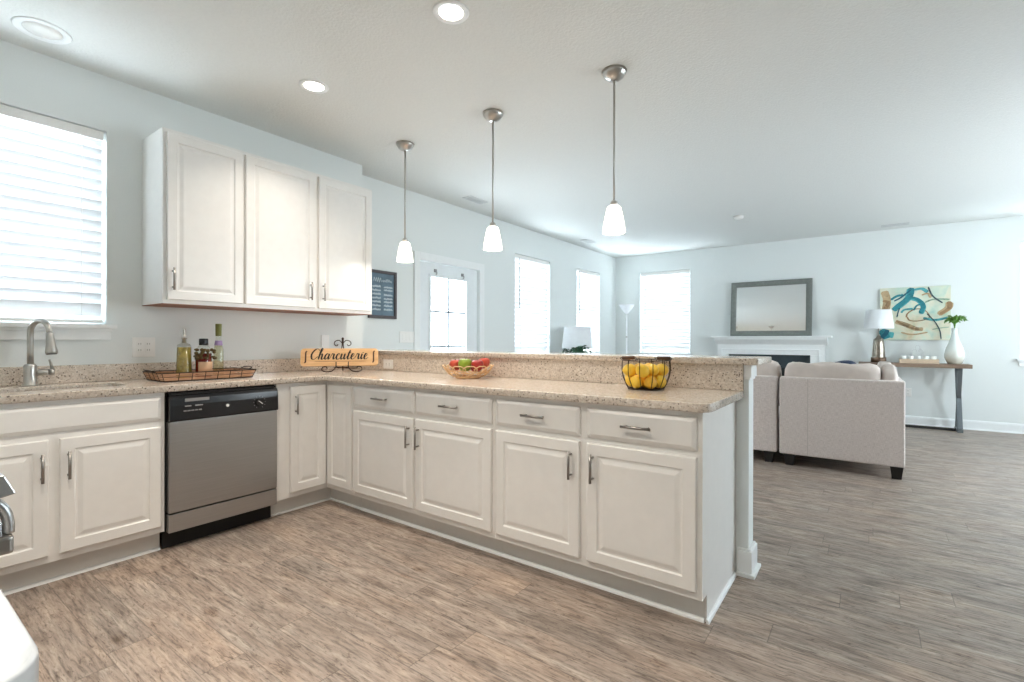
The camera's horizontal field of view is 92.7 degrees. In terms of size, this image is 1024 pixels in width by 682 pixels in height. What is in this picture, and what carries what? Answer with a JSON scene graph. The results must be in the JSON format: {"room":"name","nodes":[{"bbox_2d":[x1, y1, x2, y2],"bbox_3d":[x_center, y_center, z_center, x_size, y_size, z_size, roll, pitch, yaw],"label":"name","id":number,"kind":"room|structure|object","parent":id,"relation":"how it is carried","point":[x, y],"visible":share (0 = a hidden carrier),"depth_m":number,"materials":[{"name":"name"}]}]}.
{"room":"kitchen","nodes":[
{"label":"kitchen","id":0,"kind":"room"},
{"bbox_2d":[0,40,361,366],"bbox_3d":[-2.410,-0.221,3.125,0.150,2.748,3.356,0,0,36],"label":"wall","id":1,"kind":"structure","parent":0,"point":[30,81],"depth_m":3.05,"materials":[{"name":"paint"}]},
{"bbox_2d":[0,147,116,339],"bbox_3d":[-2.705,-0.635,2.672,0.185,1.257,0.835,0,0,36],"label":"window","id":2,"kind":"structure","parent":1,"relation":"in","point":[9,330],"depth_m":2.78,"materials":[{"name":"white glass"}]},
{"bbox_2d":[0,104,103,322],"bbox_3d":[-2.690,-0.684,2.661,0.078,1.151,0.731,0,0,36],"label":"window blind","id":3,"kind":"object","parent":2,"relation":"attached to","point":[51,172],"visible":1,"depth_m":2.77,"materials":[{"name":"white plastic"}]},
{"bbox_2d":[132,337,154,356],"bbox_3d":[-2.333,0.039,3.097,0.008,0.124,0.122,0,0,36],"label":"outlet plate","id":4,"kind":"object","parent":1,"relation":"attached to","point":[141,346],"visible":1,"depth_m":3.09,"materials":[{"name":"white plastic"}]},
{"bbox_2d":[0,358,347,385],"bbox_3d":[-2.389,0.189,3.010,0.020,0.100,3.192,0,0,36],"label":"backsplash","id":5,"kind":"structure","parent":1,"relation":"attached to","point":[9,376],"depth_m":2.98,"materials":[{"name":"stone"}]},
{"bbox_2d":[142,127,242,309],"bbox_3d":[-2.046,-0.746,3.166,0.386,1.050,0.464,0,0,36],"label":"upper cabinet","id":6,"kind":"object","parent":1,"relation":"attached to","point":[192,186],"visible":1,"depth_m":3.03,"materials":[{"name":"white wood"}]},
{"bbox_2d":[224,151,371,315],"bbox_3d":[-1.601,-0.746,3.777,0.386,1.050,1.048,0,0,36],"label":"upper cabinet","id":7,"kind":"object","parent":1,"relation":"attached to","point":[307,235],"visible":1,"depth_m":3.61,"materials":[{"name":"white wood"}]},
{"bbox_2d":[321,335,328,347],"bbox_3d":[-1.579,0.009,4.130,0.007,0.118,0.075,0,0,36],"label":"switch plate","id":8,"kind":"object","parent":1,"relation":"attached to","point":[324,338],"visible":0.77,"depth_m":4.13,"materials":[{"name":"white plastic"}]},
{"bbox_2d":[362,175,615,353],"bbox_3d":[0.166,-0.220,7.024,0.150,2.748,5.980,0,0,36],"label":"wall","id":9,"kind":"structure","parent":0,"point":[433,226],"depth_m":6.21,"materials":[{"name":"paint"}]},
{"bbox_2d":[368,269,396,318],"bbox_3d":[-1.291,-0.463,4.879,0.023,0.477,0.348,0,0,36],"label":"chalkboard","id":10,"kind":"object","parent":9,"relation":"attached to","point":[384,283],"visible":0.99,"depth_m":4.89,"materials":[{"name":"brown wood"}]},
{"bbox_2d":[399,331,413,342],"bbox_3d":[-1.106,-0.041,5.147,0.007,0.118,0.200,0,0,36],"label":"switch plate","id":11,"kind":"object","parent":9,"relation":"attached to","point":[404,336],"visible":1,"depth_m":5.14,"materials":[{"name":"white plastic"}]},
{"bbox_2d":[413,251,483,350],"bbox_3d":[-0.750,0.094,5.729,0.199,2.120,1.174,0,0,36],"label":"door","id":12,"kind":"structure","parent":9,"relation":"in","point":[423,271],"depth_m":5.70,"materials":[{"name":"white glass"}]},
{"bbox_2d":[515,254,548,351],"bbox_3d":[0.287,-0.502,7.111,0.078,1.409,0.891,0,0,36],"label":"window blind","id":13,"kind":"object","parent":9,"relation":"attached to","point":[531,274],"visible":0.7,"depth_m":7.11,"materials":[{"name":"white plastic"}]},
{"bbox_2d":[576,268,598,352],"bbox_3d":[1.310,-0.506,8.513,0.078,1.419,0.861,0,0,36],"label":"window blind","id":14,"kind":"object","parent":9,"relation":"attached to","point":[586,281],"visible":0.62,"depth_m":8.55,"materials":[{"name":"white plastic"}]},
{"bbox_2d":[0,0,1023,257],"bbox_3d":[2.115,-1.646,3.525,7.518,0.120,9.736,0,0,36],"label":"ceiling","id":15,"kind":"structure","parent":0,"point":[799,119],"depth_m":3.19,"materials":[{"name":"paint"}]},
{"bbox_2d":[11,16,72,44],"bbox_3d":[-2.410,-1.591,2.509,0.230,0.006,0.230,0,0,36],"label":"recessed light","id":16,"kind":"object","parent":15,"relation":"in","point":[39,29],"visible":1,"depth_m":2.50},
{"bbox_2d":[299,79,328,93],"bbox_3d":[-1.236,-1.589,3.052,0.176,0.006,0.176,0,0,36],"label":"recessed light","id":17,"kind":"object","parent":15,"relation":"in","point":[310,85],"visible":1,"depth_m":3.05,"materials":[{"name":"white"}]},
{"bbox_2d":[396,140,413,262],"bbox_3d":[-0.865,-1.117,3.950,0.148,0.950,0.148,0,0,36],"label":"pendant light","id":18,"kind":"object","parent":15,"relation":"hanging from","point":[404,255],"visible":1,"depth_m":3.92,"materials":[{"name":"white glass"}]},
{"bbox_2d":[433,0,468,23],"bbox_3d":[-0.295,-1.587,2.362,0.176,0.006,0.176,0,0,36],"label":"recessed light","id":19,"kind":"object","parent":15,"relation":"in","point":[445,11],"visible":1,"depth_m":2.35,"materials":[{"name":"white"}]},
{"bbox_2d":[462,196,487,203],"bbox_3d":[-0.413,-1.589,5.509,0.130,0.008,0.300,0,0,36],"label":"ceiling vent","id":20,"kind":"object","parent":15,"relation":"in","point":[470,198],"visible":1,"depth_m":5.49,"materials":[{"name":"white metal"}]},
{"bbox_2d":[482,109,503,250],"bbox_3d":[-0.134,-1.115,3.417,0.148,0.950,0.148,0,0,36],"label":"pendant light","id":21,"kind":"object","parent":15,"relation":"hanging from","point":[492,242],"visible":1,"depth_m":3.38,"materials":[{"name":"white glass"}]},
{"bbox_2d":[580,239,595,242],"bbox_3d":[1.213,-1.588,7.788,0.130,0.008,0.300,0,0,36],"label":"ceiling vent","id":22,"kind":"object","parent":15,"relation":"in","point":[584,240],"visible":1,"depth_m":7.78,"materials":[{"name":"white metal"}]},
{"bbox_2d":[602,64,626,234],"bbox_3d":[0.602,-1.113,2.880,0.148,0.950,0.148,0,0,36],"label":"pendant light","id":23,"kind":"object","parent":15,"relation":"hanging from","point":[613,224],"visible":1,"depth_m":2.85,"materials":[{"name":"white glass"}]},
{"bbox_2d":[733,215,743,219],"bbox_3d":[2.886,-1.570,6.221,0.130,0.035,0.130,0,0,36],"label":"smoke detector","id":24,"kind":"object","parent":15,"relation":"attached to","point":[737,217],"visible":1,"depth_m":6.18,"materials":[{"name":"white plastic"}]},
{"bbox_2d":[881,222,908,227],"bbox_3d":[5.213,-1.579,6.652,0.300,0.008,0.130,0,0,36],"label":"ceiling vent","id":25,"kind":"object","parent":15,"relation":"in","point":[907,223],"visible":1,"depth_m":6.64,"materials":[{"name":"white metal"}]},
{"bbox_2d":[5,427,1023,681],"bbox_3d":[2.109,1.222,3.528,7.518,0.120,9.736,0,0,36],"label":"floor","id":26,"kind":"structure","parent":0,"point":[865,574],"depth_m":2.16,"materials":[{"name":"brown wood"}]},
{"bbox_2d":[0,473,15,555],"bbox_3d":[-1.359,0.618,0.757,0.759,1.040,0.729,0,0,36],"label":"range","id":27,"kind":"object","parent":26,"relation":"on","point":[7,523],"visible":1,"depth_m":0.82,"materials":[{"name":"silver metal"}]},
{"bbox_2d":[0,392,164,595],"bbox_3d":[-2.385,0.716,2.466,0.661,0.876,0.901,0,0,36],"label":"base cabinet","id":28,"kind":"object","parent":26,"relation":"on","point":[86,475],"visible":0.98,"depth_m":2.38,"materials":[{"name":"paint"}]},
{"bbox_2d":[162,384,277,548],"bbox_3d":[-1.924,0.717,3.074,0.639,0.870,0.609,0,0,36],"label":"dishwasher","id":29,"kind":"object","parent":26,"relation":"on","point":[220,444],"visible":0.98,"depth_m":2.86,"materials":[{"name":"silver metal"}]},
{"bbox_2d":[271,381,362,516],"bbox_3d":[-1.365,0.717,3.657,0.912,0.876,0.980,0,0,36],"label":"base cabinet","id":30,"kind":"object","parent":26,"relation":"on","point":[315,419],"visible":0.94,"depth_m":3.33,"materials":[{"name":"paint"}]},
{"bbox_2d":[0,368,743,412],"bbox_3d":[-1.093,0.261,2.077,3.213,0.036,3.212,0,0,36],"label":"countertop","id":31,"kind":"structure","parent":30,"relation":"on","point":[698,400],"depth_m":2.59,"materials":[{"name":"stone"}]},
{"bbox_2d":[21,318,57,385],"bbox_3d":[-2.501,0.059,2.595,0.187,0.360,0.131,0,0,36],"label":"faucet","id":32,"kind":"object","parent":31,"relation":"on","point":[30,371],"visible":1,"depth_m":2.59,"materials":[{"name":"silver metal"}]},
{"bbox_2d":[142,366,256,381],"bbox_3d":[-1.976,0.205,3.114,0.306,0.069,0.595,0,0,36],"label":"wire tray","id":33,"kind":"object","parent":31,"relation":"on","point":[225,373],"visible":0.98,"depth_m":3.02,"materials":[{"name":"metal"}]},
{"bbox_2d":[176,329,191,377],"bbox_3d":[-2.051,0.076,3.058,0.088,0.306,0.088,0,0,36],"label":"oil bottle","id":34,"kind":"object","parent":33,"relation":"on","point":[184,360],"visible":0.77,"depth_m":3.03,"materials":[{"name":"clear glass"}]},
{"bbox_2d":[193,339,216,376],"bbox_3d":[-1.954,0.107,3.097,0.112,0.245,0.117,0,0,4],"label":"jar","id":35,"kind":"object","parent":33,"relation":"on","point":[203,361],"visible":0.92,"depth_m":3.07,"materials":[{"name":"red glass"}]},
{"bbox_2d":[214,324,223,352],"bbox_3d":[-1.950,0.057,3.248,0.065,0.344,0.065,0,0,36],"label":"vinegar bottle","id":36,"kind":"object","parent":33,"relation":"on","point":[218,327],"visible":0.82,"depth_m":3.23,"materials":[{"name":"clear glass"}]},
{"bbox_2d":[321,337,361,371],"bbox_3d":[-1.324,0.105,3.782,0.220,0.268,0.244,0,0,36],"label":"easel","id":37,"kind":"object","parent":31,"relation":"on","point":[342,338],"visible":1,"depth_m":3.82,"materials":[{"name":"metal"}]},
{"bbox_2d":[300,348,377,366],"bbox_3d":[-1.343,0.125,3.821,0.574,0.142,0.048,0,0,-17],"label":"wooden sign","id":38,"kind":"object","parent":37,"relation":"on","point":[309,357],"visible":1,"depth_m":3.81,"materials":[{"name":"brown wood"}]},
{"bbox_2d":[442,364,493,378],"bbox_3d":[-0.290,0.200,3.217,0.341,0.086,0.341,0,0,36],"label":"fruit bowl","id":39,"kind":"object","parent":31,"relation":"on","point":[469,376],"visible":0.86,"depth_m":3.13,"materials":[{"name":"wicker"}]},
{"bbox_2d":[449,359,458,370],"bbox_3d":[-0.374,0.155,3.227,0.080,0.080,0.080,0,0,36],"label":"apple","id":40,"kind":"object","parent":39,"relation":"in","point":[452,363],"visible":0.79,"depth_m":3.20,"materials":[{"name":"red food"}]},
{"bbox_2d":[458,358,471,370],"bbox_3d":[-0.304,0.152,3.172,0.092,0.089,0.092,0,0,36],"label":"apple","id":41,"kind":"object","parent":39,"relation":"in","point":[465,362],"visible":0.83,"depth_m":3.14,"materials":[{"name":"green food"}]},
{"bbox_2d":[471,360,483,370],"bbox_3d":[-0.223,0.154,3.155,0.080,0.080,0.080,0,0,36],"label":"apple","id":42,"kind":"object","parent":39,"relation":"in","point":[476,363],"visible":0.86,"depth_m":3.13,"materials":[{"name":"red food"}]},
{"bbox_2d":[479,357,489,368],"bbox_3d":[-0.184,0.142,3.218,0.080,0.080,0.080,0,0,36],"label":"apple","id":43,"kind":"object","parent":39,"relation":"in","point":[486,361],"visible":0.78,"depth_m":3.19,"materials":[{"name":"red food"}]},
{"bbox_2d":[620,356,671,390],"bbox_3d":[0.686,0.162,2.505,0.248,0.168,0.248,0,0,36],"label":"wire basket","id":44,"kind":"object","parent":31,"relation":"on","point":[624,358],"visible":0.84,"depth_m":2.47,"materials":[{"name":"black metal"}]},
{"bbox_2d":[625,376,631,386],"bbox_3d":[0.623,0.205,2.537,0.076,0.068,0.067,0,0,36],"label":"lemon","id":45,"kind":"object","parent":44,"relation":"in","point":[626,377],"visible":0.37,"depth_m":2.52,"materials":[{"name":"yellow food"}]},
{"bbox_2d":[622,364,635,376],"bbox_3d":[0.603,0.149,2.500,0.071,0.067,0.071,0,0,36],"label":"lemon","id":46,"kind":"object","parent":44,"relation":"in","point":[632,371],"visible":0.7,"depth_m":2.48,"materials":[{"name":"yellow food"}]},
{"bbox_2d":[630,375,642,387],"bbox_3d":[0.630,0.205,2.469,0.066,0.067,0.076,0,0,36],"label":"lemon","id":47,"kind":"object","parent":44,"relation":"in","point":[635,380],"visible":0.92,"depth_m":2.44,"materials":[{"name":"yellow food"}]},
{"bbox_2d":[635,364,649,377],"bbox_3d":[0.648,0.149,2.430,0.066,0.069,0.073,0,0,36],"label":"lemon","id":48,"kind":"object","parent":44,"relation":"in","point":[644,370],"visible":0.97,"depth_m":2.41,"materials":[{"name":"yellow food"}]},
{"bbox_2d":[644,376,656,388],"bbox_3d":[0.689,0.205,2.436,0.067,0.068,0.071,0,0,36],"label":"lemon","id":49,"kind":"object","parent":44,"relation":"in","point":[648,380],"visible":0.93,"depth_m":2.41,"materials":[{"name":"yellow food"}]},
{"bbox_2d":[647,364,658,375],"bbox_3d":[0.709,0.148,2.470,0.075,0.066,0.068,0,0,36],"label":"lemon","id":50,"kind":"object","parent":44,"relation":"in","point":[653,369],"visible":0.71,"depth_m":2.44,"materials":[{"name":"yellow food"}]},
{"bbox_2d":[655,375,665,387],"bbox_3d":[0.746,0.206,2.473,0.067,0.069,0.074,0,0,36],"label":"lemon","id":51,"kind":"object","parent":44,"relation":"in","point":[659,378],"visible":0.77,"depth_m":2.45,"materials":[{"name":"yellow food"}]},
{"bbox_2d":[657,364,668,375],"bbox_3d":[0.767,0.149,2.508,0.067,0.067,0.078,0,0,36],"label":"lemon","id":52,"kind":"object","parent":44,"relation":"in","point":[660,366],"visible":0.55,"depth_m":2.48,"materials":[{"name":"yellow food"}]},
{"bbox_2d":[353,383,502,555],"bbox_3d":[-0.414,0.719,3.160,1.206,0.876,0.661,0,0,36],"label":"base cabinet","id":53,"kind":"object","parent":26,"relation":"on","point":[424,459],"visible":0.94,"depth_m":2.86,"materials":[{"name":"paint"}]},
{"bbox_2d":[495,395,736,624],"bbox_3d":[0.505,0.721,2.489,1.067,0.876,0.661,0,0,36],"label":"base cabinet","id":54,"kind":"object","parent":26,"relation":"on","point":[638,504],"visible":0.96,"depth_m":2.19,"materials":[{"name":"paint"}]},
{"bbox_2d":[619,304,634,353],"bbox_3d":[2.087,0.246,8.908,0.280,1.820,0.280,0,0,36],"label":"floor lamp","id":55,"kind":"object","parent":26,"relation":"on","point":[626,308],"visible":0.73,"depth_m":8.85,"materials":[{"name":"silver metal"}]},
{"bbox_2d":[753,360,781,461],"bbox_3d":[2.120,0.671,5.505,1.667,0.976,0.961,0,0,36],"label":"sofa","id":56,"kind":"object","parent":26,"relation":"on","point":[766,385],"visible":0.19,"depth_m":4.69,"materials":[{"name":"fabric"}]},
{"bbox_2d":[711,336,831,405],"bbox_3d":[3.964,0.541,7.613,1.690,1.240,0.550,0,0,36],"label":"fireplace","id":57,"kind":"object","parent":26,"relation":"on","point":[784,350],"visible":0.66,"depth_m":7.66,"materials":[{"name":"stone"}]},
{"bbox_2d":[730,278,812,335],"bbox_3d":[4.095,-0.520,7.763,1.150,0.884,0.118,0,0,36],"label":"wall mirror","id":58,"kind":"object","parent":57,"relation":"on","point":[774,307],"visible":0.98,"depth_m":7.75,"materials":[{"name":"grey wood"}]},
{"bbox_2d":[736,284,805,330],"bbox_3d":[4.101,-0.520,7.771,0.986,0.718,0.078,0,0,36],"label":"mirror glass","id":59,"kind":"object","parent":58,"relation":"attached to","point":[759,307],"depth_m":7.76,"materials":[{"name":"white"}]},
{"bbox_2d":[711,336,831,337],"bbox_3d":[4.065,-0.066,7.749,1.690,0.025,0.210,0,0,36],"label":"mantel shelf","id":60,"kind":"object","parent":57,"relation":"attached to","point":[711,336],"depth_m":7.63,"materials":[{"name":"white wood"}]},
{"bbox_2d":[779,361,904,479],"bbox_3d":[3.291,0.679,4.878,0.927,0.966,1.352,0,0,36],"label":"sofa","id":61,"kind":"object","parent":26,"relation":"on","point":[828,410],"visible":1,"depth_m":4.32,"materials":[{"name":"fabric"}]},
{"bbox_2d":[784,362,880,379],"bbox_3d":[2.955,0.465,4.548,0.763,0.537,0.322,0,0,36],"label":"cushion","id":62,"kind":"object","parent":61,"relation":"on","point":[863,371],"depth_m":4.41,"materials":[{"name":"fabric"}]},
{"bbox_2d":[835,360,855,363],"bbox_3d":[3.181,0.420,4.705,0.218,0.474,0.485,0,0,-37],"label":"throw pillow","id":63,"kind":"object","parent":61,"relation":"on","point":[843,361],"visible":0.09,"depth_m":4.61,"materials":[{"name":"blue fabric"}]},
{"bbox_2d":[858,362,972,432],"bbox_3d":[5.385,0.731,6.588,1.165,0.868,0.340,0,0,36],"label":"console table","id":64,"kind":"object","parent":26,"relation":"on","point":[958,427],"visible":0.55,"depth_m":6.29,"materials":[{"name":"brown wood"}]},
{"bbox_2d":[863,309,893,362],"bbox_3d":[5.092,-0.067,6.790,0.346,0.726,0.346,0,0,36],"label":"table lamp","id":65,"kind":"object","parent":64,"relation":"on","point":[878,319],"visible":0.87,"depth_m":6.72,"materials":[{"name":"white fabric"}]},
{"bbox_2d":[899,359,938,363],"bbox_3d":[5.431,0.269,6.530,0.405,0.056,0.140,0,0,36],"label":"tray","id":66,"kind":"object","parent":64,"relation":"on","point":[925,361],"visible":0.97,"depth_m":6.46,"materials":[{"name":"brown wood"}]},
{"bbox_2d":[944,328,964,363],"bbox_3d":[5.721,0.067,6.318,0.206,0.462,0.206,0,0,36],"label":"vase","id":67,"kind":"object","parent":64,"relation":"on","point":[954,353],"visible":0.98,"depth_m":6.27,"materials":[{"name":"ceramic"}]},
{"bbox_2d":[944,315,967,327],"bbox_3d":[5.742,-0.239,6.322,0.242,0.192,0.233,0,0,36],"label":"fern sprig","id":68,"kind":"object","parent":67,"relation":"in","point":[955,319],"visible":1,"depth_m":6.29,"materials":[{"name":"green plant"}]},
{"bbox_3d":[1.008,0.848,7.380,0.560,0.614,0.560,0,0,36],"label":"end table","id":69,"kind":"object","parent":26,"relation":"on","visible":0},
{"bbox_2d":[562,327,592,348],"bbox_3d":[0.991,0.164,7.430,0.464,0.752,0.464,0,0,36],"label":"table lamp","id":70,"kind":"object","parent":69,"relation":"on","point":[574,337],"visible":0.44,"depth_m":7.25,"materials":[{"name":"white fabric"}]},
{"bbox_3d":[0.936,0.490,7.111,0.130,0.100,0.130,0,0,36],"label":"plant pot","id":71,"kind":"object","parent":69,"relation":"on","visible":0},
{"bbox_2d":[562,345,591,352],"bbox_3d":[0.951,0.283,7.111,0.556,0.467,0.511,0,0,36],"label":"leafy plant","id":72,"kind":"object","parent":71,"relation":"in","point":[578,349],"visible":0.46,"depth_m":7.06,"materials":[{"name":"green plant"}]},
{"bbox_3d":[-0.803,0.721,0.334,0.628,0.876,0.661,0,0,36],"label":"cabinet","id":73,"kind":"object","parent":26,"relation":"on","visible":0},
{"bbox_2d":[0,589,38,681],"bbox_3d":[-0.811,0.263,0.295,0.659,0.036,0.667,0,0,36],"label":"countertop","id":74,"kind":"structure","parent":73,"relation":"on","point":[19,654],"depth_m":0.39,"materials":[{"name":"stone"}]},
{"bbox_2d":[735,379,752,571],"bbox_3d":[-0.104,0.636,3.415,3.236,1.043,0.113,0,0,36],"label":"wall","id":75,"kind":"structure","parent":0,"point":[744,406],"depth_m":2.43,"materials":[{"name":"paint"}]},
{"bbox_2d":[349,354,743,390],"bbox_3d":[-0.152,0.179,3.367,3.213,0.128,0.020,0,0,36],"label":"backsplash","id":76,"kind":"structure","parent":75,"relation":"attached to","point":[686,375],"depth_m":2.96,"materials":[{"name":"stone"}]},
{"bbox_2d":[383,359,392,368],"bbox_3d":[-1.007,0.188,3.972,0.118,0.075,0.008,0,0,36],"label":"outlet plate","id":77,"kind":"object","parent":76,"relation":"attached to","point":[387,364],"visible":1,"depth_m":3.97,"materials":[{"name":"white plastic"}]},
{"bbox_2d":[377,349,771,364],"bbox_3d":[-0.019,0.098,3.485,3.284,0.032,0.403,0,0,36],"label":"countertop","id":78,"kind":"structure","parent":75,"relation":"on","point":[698,359],"depth_m":2.98,"materials":[{"name":"stone"}]},
{"bbox_2d":[736,541,760,579],"bbox_3d":[-0.092,1.090,3.406,3.270,0.135,0.179,0,0,36],"label":"baseboard","id":79,"kind":"structure","parent":75,"relation":"attached to","point":[748,567],"depth_m":2.42,"materials":[{"name":"white wood"}]},
{"bbox_2d":[744,365,756,379],"bbox_3d":[1.074,0.155,2.556,0.351,0.075,0.140,0,0,36],"label":"trim","id":80,"kind":"structure","parent":75,"relation":"attached to","point":[750,371],"depth_m":2.41,"materials":[{"name":"white wood"}]},
{"bbox_2d":[615,215,1023,423],"bbox_3d":[4.848,-0.211,7.402,7.268,2.748,0.150,0,0,36],"label":"wall","id":81,"kind":"structure","parent":0,"point":[980,260],"depth_m":6.87,"materials":[{"name":"paint"}]},
{"bbox_2d":[637,350,691,354],"bbox_3d":[2.781,-0.477,8.877,0.994,1.570,0.185,0,0,36],"label":"window","id":82,"kind":"structure","parent":81,"relation":"in","point":[661,353],"depth_m":8.86,"materials":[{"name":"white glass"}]},
{"bbox_2d":[641,269,689,352],"bbox_3d":[2.770,-0.526,8.862,0.890,1.464,0.078,0,0,36],"label":"window blind","id":83,"kind":"object","parent":81,"relation":"attached to","point":[665,300],"visible":1,"depth_m":8.86,"materials":[{"name":"white plastic"}]},
{"bbox_2d":[905,388,911,396],"bbox_3d":[5.520,0.715,6.813,0.075,0.118,0.008,0,0,36],"label":"outlet plate","id":84,"kind":"object","parent":81,"relation":"attached to","point":[907,390],"visible":0.84,"depth_m":6.81,"materials":[{"name":"white plastic"}]},
{"bbox_2d":[879,285,952,339],"bbox_3d":[5.564,-0.380,6.760,0.805,0.735,0.043,0,0,36],"label":"canvas painting","id":85,"kind":"object","parent":81,"relation":"attached to","point":[918,313],"visible":0.98,"depth_m":6.72,"materials":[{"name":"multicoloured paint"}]},
{"bbox_2d":[905,415,1023,433],"bbox_3d":[6.241,1.105,6.274,3.680,0.125,0.028,0,0,36],"label":"baseboard","id":86,"kind":"structure","parent":81,"relation":"attached to","point":[1003,427],"depth_m":6.42,"materials":[{"name":"white wood"}]},
{"bbox_2d":[1016,247,1023,365],"bbox_3d":[6.811,-0.466,5.936,0.988,1.570,0.185,0,0,36],"label":"window","id":87,"kind":"structure","parent":81,"relation":"in","point":[1021,361],"depth_m":6.17,"materials":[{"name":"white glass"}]},
{"bbox_2d":[1021,242,1023,357],"bbox_3d":[6.800,-0.515,5.921,0.884,1.464,0.078,0,0,36],"label":"window blind","id":88,"kind":"object","parent":87,"relation":"attached to","point":[1022,243],"visible":1,"depth_m":6.18,"materials":[{"name":"white plastic"}]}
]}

